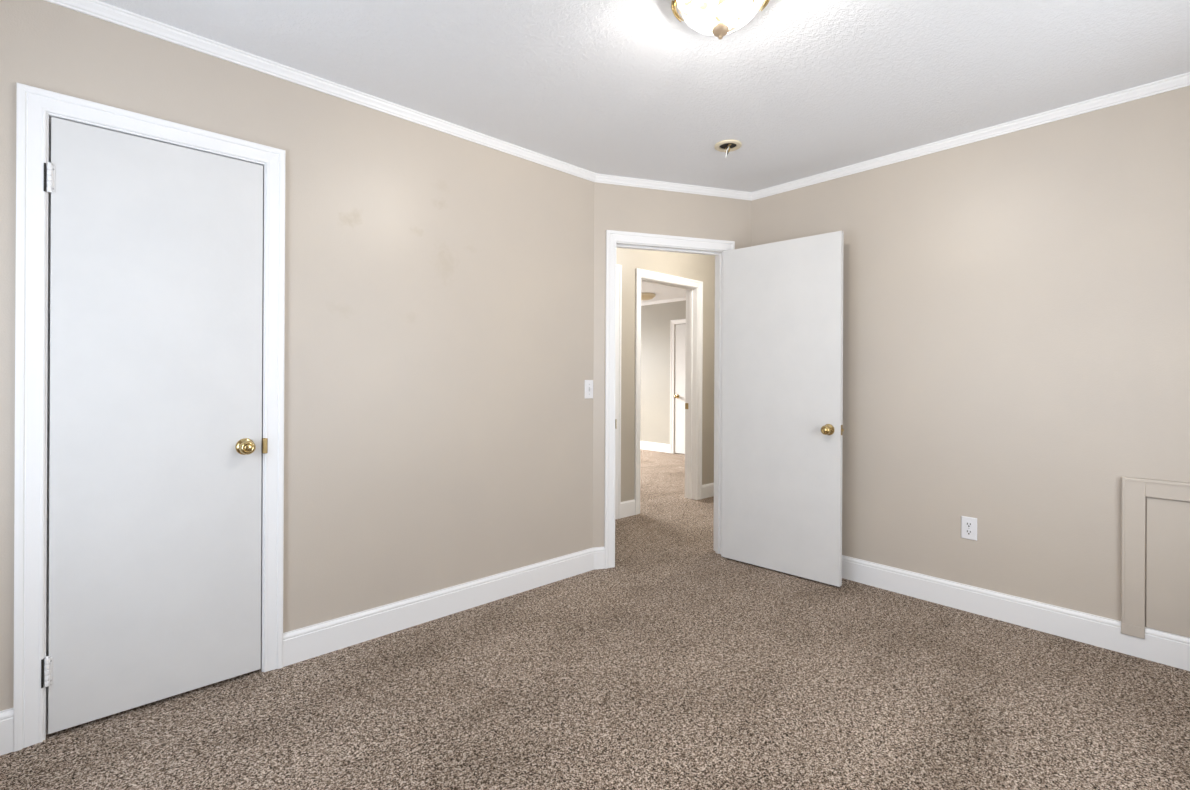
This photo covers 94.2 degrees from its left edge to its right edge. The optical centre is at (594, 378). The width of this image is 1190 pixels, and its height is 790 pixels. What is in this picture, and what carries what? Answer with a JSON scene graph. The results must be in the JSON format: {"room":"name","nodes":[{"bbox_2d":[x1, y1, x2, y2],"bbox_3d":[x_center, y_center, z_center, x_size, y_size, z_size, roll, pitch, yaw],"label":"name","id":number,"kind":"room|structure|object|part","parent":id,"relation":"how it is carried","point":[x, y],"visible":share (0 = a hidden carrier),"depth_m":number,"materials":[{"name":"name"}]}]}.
{"room":"empty bedroom","nodes":[
{"label":"empty bedroom","id":0,"kind":"room"},
{"bbox_2d":[0,0,593,710],"bbox_3d":[-1.170,-0.043,2.459,3.097,2.455,0.120,0,0,-43],"label":"wall","id":1,"kind":"structure","parent":0,"point":[438,356],"depth_m":2.56,"materials":[{"name":"beige paint"}]},
{"bbox_2d":[0,708,12,755],"bbox_3d":[-2.013,1.113,1.597,0.458,0.134,0.014,0,0,-43],"label":"baseboard","id":2,"kind":"structure","parent":1,"relation":"attached to","point":[6,716],"depth_m":1.74,"materials":[{"name":"white paint"}]},
{"bbox_2d":[13,83,285,751],"bbox_3d":[-1.582,0.125,2.037,0.762,2.115,0.184,0,0,-43],"label":"door","id":3,"kind":"structure","parent":1,"relation":"in","point":[150,294],"depth_m":1.97,"materials":[{"name":"white paint"}]},
{"bbox_3d":[-1.784,0.959,1.812,0.007,0.088,0.003,0,0,-43],"label":"hinge plate","id":4,"kind":"part","parent":3,"relation":"part of","materials":[{"name":"white paint"}]},
{"bbox_3d":[-1.776,-0.652,1.812,0.007,0.088,0.003,0,0,-43],"label":"hinge plate","id":5,"kind":"part","parent":3,"relation":"part of","materials":[{"name":"white paint"}]},
{"bbox_3d":[-1.357,0.270,2.157,0.055,0.055,0.054,0,0,-43],"label":"knob","id":6,"kind":"part","parent":3,"relation":"part of","materials":[{"name":"gold metal"}]},
{"bbox_3d":[-1.330,0.272,2.227,0.018,0.062,0.018,0,0,-43],"label":"strike plate","id":7,"kind":"part","parent":3,"relation":"part of","materials":[{"name":"gold metal"}]},
{"bbox_2d":[44,0,596,181],"bbox_3d":[-1.079,-1.248,2.435,2.950,0.045,0.031,0,0,-43],"label":"crown molding","id":8,"kind":"structure","parent":1,"relation":"attached to","point":[95,8],"depth_m":2.28,"materials":[{"name":"white paint"}]},
{"bbox_2d":[283,548,593,666],"bbox_3d":[-0.647,1.120,2.855,1.728,0.134,0.014,0,0,-43],"label":"baseboard","id":9,"kind":"structure","parent":1,"relation":"attached to","point":[315,640],"depth_m":2.68,"materials":[{"name":"white paint"}]},
{"bbox_2d":[585,380,592,398],"bbox_3d":[-0.032,0.069,3.412,0.070,0.115,0.020,0,0,-43],"label":"light switch","id":10,"kind":"object","parent":1,"relation":"attached to","point":[588,383],"visible":1,"depth_m":3.41,"materials":[{"name":"white plastic"}]},
{"bbox_2d":[0,449,1189,789],"bbox_3d":[-0.308,1.248,4.944,8.000,0.120,9.100,0,0,-43],"label":"floor","id":11,"kind":"structure","parent":0,"point":[679,664],"depth_m":2.02,"materials":[{"name":"brown carpet"}]},
{"bbox_2d":[98,0,1189,302],"bbox_3d":[-0.295,-1.327,4.944,8.000,0.120,9.100,0,0,-43],"label":"ceiling","id":12,"kind":"structure","parent":0,"point":[624,88],"depth_m":2.23,"materials":[{"name":"white paint"}]},
{"bbox_2d":[641,293,654,299],"bbox_3d":[0.746,-1.216,8.301,0.324,0.090,0.324,0,0,-43],"label":"ceiling light","id":13,"kind":"object","parent":12,"relation":"attached to","point":[644,296],"visible":0.77,"depth_m":8.19,"materials":[{"name":"beige glass"}]},
{"bbox_3d":[0.746,-1.201,8.301,0.288,0.060,0.288,0,0,-43],"label":"lamp shade","id":14,"kind":"part","parent":13,"relation":"part of","materials":[{"name":"beige glass"}]},
{"bbox_2d":[671,0,769,39],"bbox_3d":[0.404,-1.175,1.777,0.302,0.174,0.302,0,0,-15],"label":"ceiling light","id":15,"kind":"object","parent":12,"relation":"attached to","point":[718,18],"visible":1,"depth_m":1.75,"materials":[{"name":"white glass"}]},
{"bbox_3d":[0.270,-1.201,1.812,0.042,0.073,0.008,0,0,13],"label":"arm","id":16,"kind":"part","parent":15,"relation":"part of","materials":[{"name":"gold metal"}]},
{"bbox_3d":[0.540,-1.200,1.752,0.042,0.073,0.008,0,0,13],"label":"arm","id":17,"kind":"part","parent":15,"relation":"part of","materials":[{"name":"gold metal"}]},
{"bbox_2d":[714,139,741,157],"bbox_3d":[0.720,-1.222,2.991,0.145,0.079,0.145,0,0,27],"label":"detector base","id":18,"kind":"object","parent":12,"relation":"attached to","point":[726,146],"visible":1,"depth_m":2.98,"materials":[{"name":"beige plastic"}]},
{"bbox_2d":[640,300,685,443],"bbox_3d":[1.137,-0.032,9.007,0.120,2.455,4.810,0,0,-43],"label":"wall","id":19,"kind":"structure","parent":0,"point":[656,319],"depth_m":9.05,"materials":[{"name":"beige paint"}]},
{"bbox_2d":[640,441,669,452],"bbox_3d":[0.368,1.125,9.736,0.014,0.134,2.462,0,0,-43],"label":"baseboard","id":20,"kind":"structure","parent":19,"relation":"attached to","point":[659,447],"depth_m":9.05,"materials":[{"name":"white paint"}]},
{"bbox_2d":[641,297,685,305],"bbox_3d":[1.128,-1.237,8.911,0.031,0.045,4.690,0,0,-43],"label":"crown molding","id":21,"kind":"structure","parent":19,"relation":"attached to","point":[683,298],"depth_m":8.93,"materials":[{"name":"white paint"}]},
{"bbox_2d":[670,319,685,453],"bbox_3d":[1.536,0.137,8.516,0.160,2.121,0.908,0,0,-43],"label":"door","id":22,"kind":"structure","parent":19,"relation":"in","point":[677,332],"depth_m":8.73,"materials":[{"name":"white paint"}]},
{"bbox_2d":[616,248,714,501],"bbox_3d":[0.008,-0.037,4.607,7.740,2.455,0.135,0,0,-43],"label":"wall","id":23,"kind":"structure","parent":0,"point":[699,267],"depth_m":4.98,"materials":[{"name":"beige paint"}]},
{"bbox_2d":[615,264,621,518],"bbox_3d":[-0.137,0.115,4.413,0.906,2.149,0.160,0,0,-43],"label":"door","id":24,"kind":"structure","parent":23,"relation":"in","point":[618,267],"depth_m":4.67,"materials":[{"name":"white paint"}]},
{"bbox_2d":[621,499,634,517],"bbox_3d":[0.280,1.125,4.761,0.185,0.134,0.014,0,0,-43],"label":"baseboard","id":25,"kind":"structure","parent":23,"relation":"attached to","point":[627,507],"depth_m":4.76,"materials":[{"name":"white paint"}]},
{"bbox_2d":[634,268,702,514],"bbox_3d":[0.654,0.119,5.202,0.955,2.149,0.172,0,0,-43],"label":"door frame","id":26,"kind":"structure","parent":23,"relation":"in","point":[694,288],"depth_m":5.43,"materials":[{"name":"white paint"}]},
{"bbox_3d":[0.602,0.118,5.258,0.955,2.149,0.018,0,0,-43],"label":"casing","id":27,"kind":"part","parent":26,"relation":"part of","materials":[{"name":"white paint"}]},
{"bbox_2d":[702,483,713,498],"bbox_3d":[1.472,1.131,5.858,1.144,0.134,0.014,0,0,-43],"label":"baseboard","id":28,"kind":"structure","parent":23,"relation":"attached to","point":[707,489],"depth_m":5.53,"materials":[{"name":"white paint"}]},
{"bbox_2d":[593,182,751,547],"bbox_3d":[0.547,-0.035,3.684,1.206,2.455,0.120,0,0,-18],"label":"wall","id":29,"kind":"structure","parent":0,"point":[616,207],"depth_m":3.52,"materials":[{"name":"beige paint"}]},
{"bbox_2d":[593,547,604,569],"bbox_3d":[0.023,1.123,3.450,0.076,0.134,0.014,0,0,-18],"label":"baseboard","id":30,"kind":"structure","parent":29,"relation":"attached to","point":[599,552],"depth_m":3.44,"materials":[{"name":"white paint"}]},
{"bbox_2d":[595,174,751,200],"bbox_3d":[0.539,-1.240,3.601,1.130,0.045,0.031,0,0,-18],"label":"crown molding","id":31,"kind":"structure","parent":29,"relation":"attached to","point":[600,178],"depth_m":3.59,"materials":[{"name":"white paint"}]},
{"bbox_2d":[604,230,843,586],"bbox_3d":[0.768,0.135,3.580,1.462,2.117,0.628,0,0,13],"label":"door","id":32,"kind":"structure","parent":29,"relation":"in","point":[778,351],"depth_m":3.42,"materials":[{"name":"white paint"}]},
{"bbox_3d":[0.500,0.134,3.597,0.912,2.117,0.018,0,0,-18],"label":"casing","id":33,"kind":"part","parent":32,"relation":"part of","materials":[{"name":"white paint"}]},
{"bbox_3d":[1.322,0.297,3.159,0.055,0.055,0.054,0,0,44],"label":"knob","id":34,"kind":"part","parent":32,"relation":"part of","materials":[{"name":"gold metal"}]},
{"bbox_2d":[751,86,1189,626],"bbox_3d":[1.980,-0.028,2.883,0.120,2.455,2.718,0,0,-43],"label":"wall","id":35,"kind":"structure","parent":0,"point":[1016,305],"depth_m":2.70,"materials":[{"name":"beige paint"}]},
{"bbox_2d":[961,516,976,540],"bbox_3d":[1.924,0.773,2.844,0.008,0.115,0.070,0,0,-43],"label":"electrical outlet","id":36,"kind":"object","parent":35,"relation":"attached to","point":[968,524],"visible":1,"depth_m":2.84,"materials":[{"name":"white plastic"}]},
{"bbox_2d":[965,522,972,527],"bbox_3d":[1.922,0.753,2.842,0.002,0.027,0.034,0,0,-43],"label":"receptacle","id":37,"kind":"object","parent":36,"relation":"attached to","point":[967,524],"depth_m":2.84,"materials":[{"name":"white plastic"}]},
{"bbox_2d":[965,529,972,534],"bbox_3d":[1.922,0.792,2.842,0.002,0.027,0.034,0,0,-43],"label":"receptacle","id":38,"kind":"object","parent":36,"relation":"attached to","point":[967,531],"depth_m":2.84,"materials":[{"name":"white plastic"}]},
{"bbox_2d":[752,72,1189,200],"bbox_3d":[1.915,-1.233,2.848,0.031,0.045,2.521,0,0,-43],"label":"crown molding","id":39,"kind":"structure","parent":35,"relation":"attached to","point":[1182,80],"depth_m":2.75,"materials":[{"name":"white paint"}]},
{"bbox_2d":[842,555,1189,670],"bbox_3d":[1.910,1.133,2.854,0.014,0.134,2.521,0,0,-43],"label":"baseboard","id":40,"kind":"structure","parent":35,"relation":"attached to","point":[1170,649],"depth_m":2.66,"materials":[{"name":"white paint"}]},
{"bbox_2d":[1121,477,1189,638],"bbox_3d":[2.499,0.774,2.209,0.022,0.683,0.574,0,0,-43],"label":"access panel","id":41,"kind":"object","parent":35,"relation":"attached to","point":[1167,523],"visible":1,"depth_m":2.34,"materials":[{"name":"beige paint"}]},
{"bbox_3d":[2.505,0.789,2.215,0.006,0.556,0.421,0,0,-43],"label":"panel","id":42,"kind":"part","parent":41,"relation":"part of","materials":[{"name":"beige paint"}]}
]}

